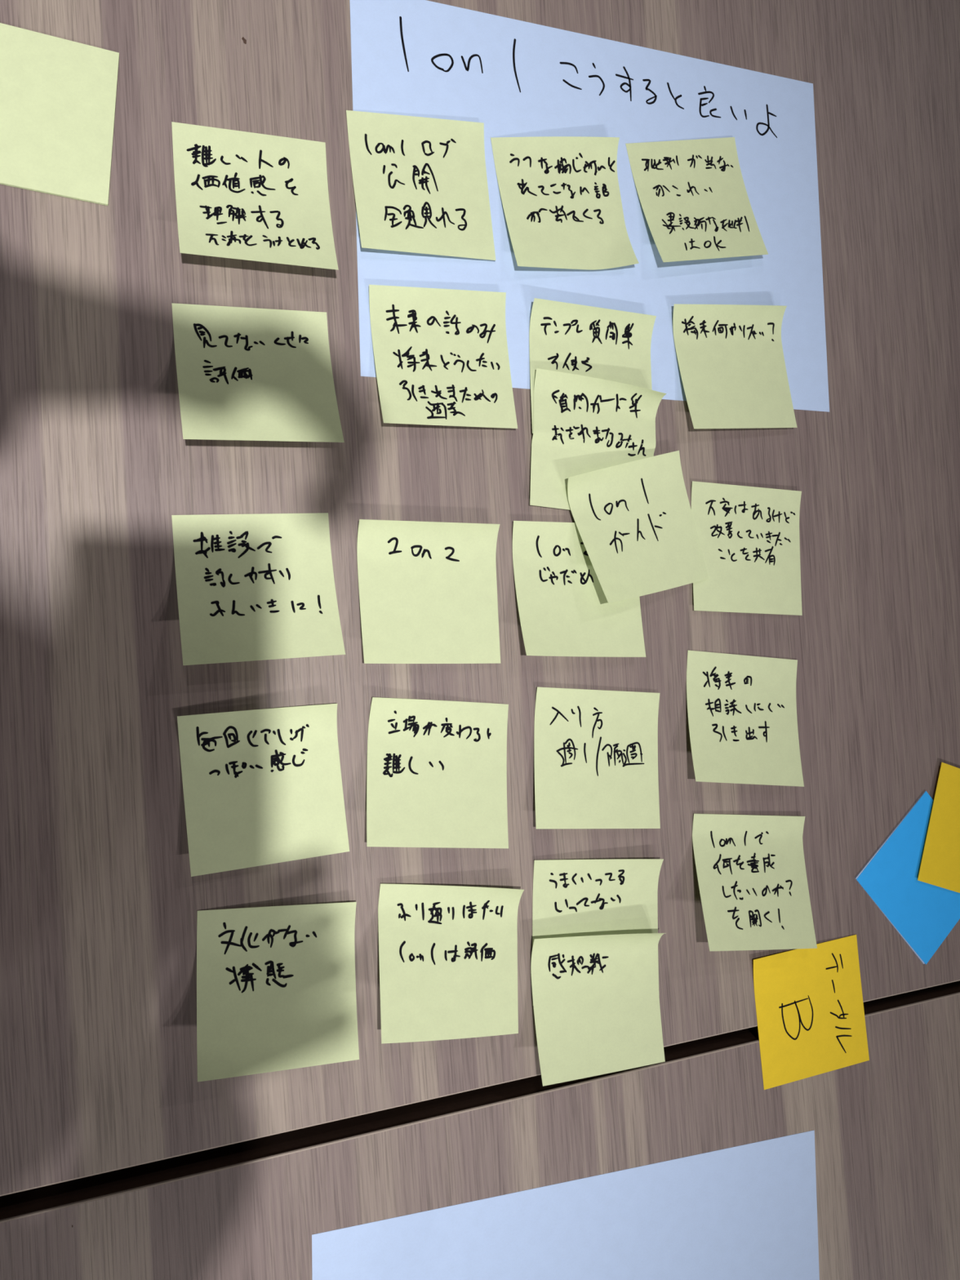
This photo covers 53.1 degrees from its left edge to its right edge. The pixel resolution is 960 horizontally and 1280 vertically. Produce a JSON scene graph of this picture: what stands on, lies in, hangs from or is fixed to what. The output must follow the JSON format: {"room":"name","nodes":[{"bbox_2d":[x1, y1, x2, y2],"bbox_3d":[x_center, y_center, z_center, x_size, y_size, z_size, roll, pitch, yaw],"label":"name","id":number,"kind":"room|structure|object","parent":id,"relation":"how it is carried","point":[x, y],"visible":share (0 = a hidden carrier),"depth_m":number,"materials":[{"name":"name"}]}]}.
{"room":"meeting room","nodes":[
{"label":"meeting room","id":0,"kind":"room"},
{"bbox_3d":[0.165,0.083,1.360,5.400,0.050,6.000,-1,87,-20],"label":"floor","id":1,"kind":"structure","parent":0,"visible":0},
{"bbox_2d":[0,0,959,1195],"bbox_3d":[0.168,-0.139,0.964,1.500,0.720,0.750,-3,88,-20],"label":"meeting table","id":2,"kind":"object","parent":1,"relation":"on","point":[100,900],"visible":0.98,"depth_m":0.49,"materials":[{"name":"brown wood"}]},
{"bbox_2d":[0,22,119,205],"bbox_3d":[-0.212,-0.248,0.450,0.076,0.002,0.076,4,86,-19],"label":"sticky note","id":3,"kind":"object","parent":2,"relation":"on","point":[58,95],"visible":1,"depth_m":0.45,"materials":[{"name":"yellow paper"}]},
{"bbox_2d":[171,121,338,270],"bbox_3d":[-0.111,-0.221,0.476,0.078,0.017,0.075,-1,87,-20],"label":"sticky note","id":4,"kind":"object","parent":2,"relation":"on","point":[240,195],"visible":1,"depth_m":0.48,"materials":[{"name":"yellow paper"}]},
{"bbox_2d":[171,302,344,442],"bbox_3d":[-0.108,-0.131,0.470,0.079,0.021,0.075,-1,87,-20],"label":"sticky note","id":5,"kind":"object","parent":2,"relation":"on","point":[246,374],"visible":1,"depth_m":0.47,"materials":[{"name":"yellow paper"}]},
{"bbox_2d":[171,512,345,665],"bbox_3d":[-0.107,-0.026,0.466,0.076,0.018,0.073,-4,88,-20],"label":"sticky note","id":6,"kind":"object","parent":2,"relation":"on","point":[250,587],"visible":1,"depth_m":0.47,"materials":[{"name":"yellow paper"}]},
{"bbox_2d":[177,703,349,876],"bbox_3d":[-0.104,0.071,0.467,0.076,0.008,0.075,-5,89,-20],"label":"sticky note","id":7,"kind":"object","parent":2,"relation":"on","point":[261,787],"visible":1,"depth_m":0.47,"materials":[{"name":"yellow paper"}]},
{"bbox_2d":[196,902,359,1081],"bbox_3d":[-0.096,0.166,0.460,0.078,0.019,0.077,-1,87,-20],"label":"sticky note","id":8,"kind":"object","parent":2,"relation":"on","point":[276,985],"visible":1,"depth_m":0.46,"materials":[{"name":"yellow paper"}]},
{"bbox_2d":[356,519,500,663],"bbox_3d":[-0.025,-0.024,0.499,0.077,0.012,0.075,-1,87,-20],"label":"sticky note","id":9,"kind":"object","parent":2,"relation":"on","point":[428,590],"visible":1,"depth_m":0.50,"materials":[{"name":"yellow paper"}]},
{"bbox_2d":[366,697,508,848],"bbox_3d":[-0.020,0.068,0.494,0.076,0.015,0.075,5,85,-19],"label":"sticky note","id":10,"kind":"object","parent":2,"relation":"on","point":[437,770],"visible":1,"depth_m":0.50,"materials":[{"name":"yellow paper"}]},
{"bbox_2d":[377,883,524,1043],"bbox_3d":[-0.013,0.163,0.486,0.077,0.023,0.074,6,85,-19],"label":"sticky note","id":11,"kind":"object","parent":2,"relation":"on","point":[448,954],"visible":1,"depth_m":0.49,"materials":[{"name":"yellow paper"}]},
{"bbox_2d":[512,520,645,657],"bbox_3d":[0.057,-0.028,0.526,0.076,0.016,0.076,-1,87,-20],"label":"sticky note","id":12,"kind":"object","parent":2,"relation":"on","point":[564,609],"visible":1,"depth_m":0.53,"materials":[{"name":"yellow paper"}]},
{"bbox_2d":[349,0,829,412],"bbox_3d":[0.074,-0.244,0.553,0.297,0.001,0.210,-1,87,-20],"label":"paper sheet","id":13,"kind":"object","parent":2,"relation":"on","point":[415,58],"visible":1,"depth_m":0.56,"materials":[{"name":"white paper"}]},
{"bbox_2d":[346,110,495,260],"bbox_3d":[-0.030,-0.242,0.512,0.076,0.007,0.076,-5,89,-20],"label":"sticky note","id":14,"kind":"object","parent":13,"relation":"on","point":[420,185],"visible":1,"depth_m":0.51,"materials":[{"name":"yellow paper"}]},
{"bbox_2d":[368,284,517,428],"bbox_3d":[-0.018,-0.150,0.509,0.080,0.011,0.078,-1,87,-20],"label":"sticky note","id":15,"kind":"object","parent":13,"relation":"on","point":[441,356],"visible":1,"depth_m":0.51,"materials":[{"name":"yellow paper"}]},
{"bbox_2d":[490,136,639,270],"bbox_3d":[0.049,-0.245,0.539,0.076,0.009,0.076,-9,90,-20],"label":"sticky note","id":16,"kind":"object","parent":13,"relation":"on","point":[561,198],"visible":1,"depth_m":0.54,"materials":[{"name":"yellow paper"}]},
{"bbox_2d":[528,297,656,444],"bbox_3d":[0.064,-0.149,0.540,0.078,0.008,0.076,-1,87,-20],"label":"sticky note","id":17,"kind":"object","parent":13,"relation":"on","point":[596,342],"visible":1,"depth_m":0.54,"materials":[{"name":"yellow paper"}]},
{"bbox_2d":[529,368,666,510],"bbox_3d":[0.066,-0.109,0.534,0.076,0.013,0.076,4,86,-19],"label":"sticky note","id":18,"kind":"object","parent":17,"relation":"on","point":[582,424],"visible":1,"depth_m":0.54,"materials":[{"name":"yellow paper"}]},
{"bbox_2d":[567,450,708,603],"bbox_3d":[0.092,-0.063,0.537,0.076,0.017,0.076,-16,92,-20],"label":"sticky note","id":19,"kind":"object","parent":18,"relation":"on","point":[634,521],"visible":1,"depth_m":0.54,"materials":[{"name":"yellow paper"}]},
{"bbox_2d":[625,137,768,262],"bbox_3d":[0.130,-0.261,0.568,0.076,0.011,0.075,-13,92,-20],"label":"sticky note","id":20,"kind":"object","parent":13,"relation":"on","point":[692,193],"visible":1,"depth_m":0.57,"materials":[{"name":"yellow paper"}]},
{"bbox_2d":[672,303,797,428],"bbox_3d":[0.153,-0.162,0.571,0.076,0.010,0.075,-6,89,-20],"label":"sticky note","id":21,"kind":"object","parent":13,"relation":"on","point":[731,359],"visible":1,"depth_m":0.57,"materials":[{"name":"yellow paper"}]},
{"bbox_2d":[533,687,660,828],"bbox_3d":[0.066,0.065,0.528,0.076,0.008,0.076,4,86,-19],"label":"sticky note","id":22,"kind":"object","parent":2,"relation":"on","point":[596,751],"visible":1,"depth_m":0.53,"materials":[{"name":"yellow paper"}]},
{"bbox_2d":[532,858,663,979],"bbox_3d":[0.065,0.157,0.524,0.076,0.006,0.076,3,86,-20],"label":"sticky note","id":23,"kind":"object","parent":2,"relation":"on","point":[611,896],"visible":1,"depth_m":0.53,"materials":[{"name":"yellow paper"}]},
{"bbox_2d":[530,933,666,1086],"bbox_3d":[0.065,0.195,0.517,0.077,0.013,0.076,-1,87,-20],"label":"sticky note","id":24,"kind":"object","parent":23,"relation":"on","point":[596,998],"visible":1,"depth_m":0.52,"materials":[{"name":"yellow paper"}]},
{"bbox_2d":[686,650,804,786],"bbox_3d":[0.156,0.046,0.558,0.076,0.015,0.075,5,85,-19],"label":"sticky note","id":25,"kind":"object","parent":2,"relation":"on","point":[742,709],"visible":1,"depth_m":0.56,"materials":[{"name":"yellow paper"}]},
{"bbox_2d":[691,480,802,615],"bbox_3d":[0.159,-0.054,0.571,0.076,0.003,0.076,2,86,-20],"label":"sticky note","id":26,"kind":"object","parent":2,"relation":"on","point":[748,537],"visible":1,"depth_m":0.57,"materials":[{"name":"yellow paper"}]},
{"bbox_2d":[692,813,817,951],"bbox_3d":[0.159,0.139,0.550,0.076,0.022,0.074,5,85,-19],"label":"sticky note","id":27,"kind":"object","parent":2,"relation":"on","point":[752,877],"visible":1,"depth_m":0.55,"materials":[{"name":"yellow paper"}]},
{"bbox_2d":[753,934,869,1089],"bbox_3d":[0.197,0.220,0.570,0.076,0.002,0.076,-5,89,-20],"label":"sticky note","id":28,"kind":"object","parent":2,"relation":"on","point":[811,1019],"visible":1,"depth_m":0.57,"materials":[{"name":"paper"}]},
{"bbox_2d":[854,791,959,964],"bbox_3d":[0.280,0.149,0.604,0.077,0.002,0.077,-44,101,-16],"label":"sticky note","id":29,"kind":"object","parent":2,"relation":"on","point":[923,914],"visible":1,"depth_m":0.60,"materials":[{"name":"blue paper"}]},
{"bbox_2d":[917,762,959,893],"bbox_3d":[0.318,0.125,0.617,0.076,0.001,0.076,19,81,-18],"label":"sticky note","id":30,"kind":"object","parent":2,"relation":"on","point":[940,866],"visible":1,"depth_m":0.61,"materials":[{"name":"paper"}]},
{"bbox_2d":[0,980,959,1279],"bbox_3d":[0.221,0.616,0.941,1.500,0.720,0.750,-4,88,-20],"label":"meeting table","id":31,"kind":"object","parent":1,"relation":"on","point":[886,1126],"visible":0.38,"depth_m":0.51,"materials":[{"name":"brown wood"}]},
{"bbox_2d":[311,1129,819,1279],"bbox_3d":[0.060,0.394,0.512,0.300,0.001,0.215,-1,87,-20],"label":"paper sheet","id":32,"kind":"object","parent":31,"relation":"on","point":[748,1211],"visible":1,"depth_m":0.52,"materials":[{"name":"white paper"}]}
]}

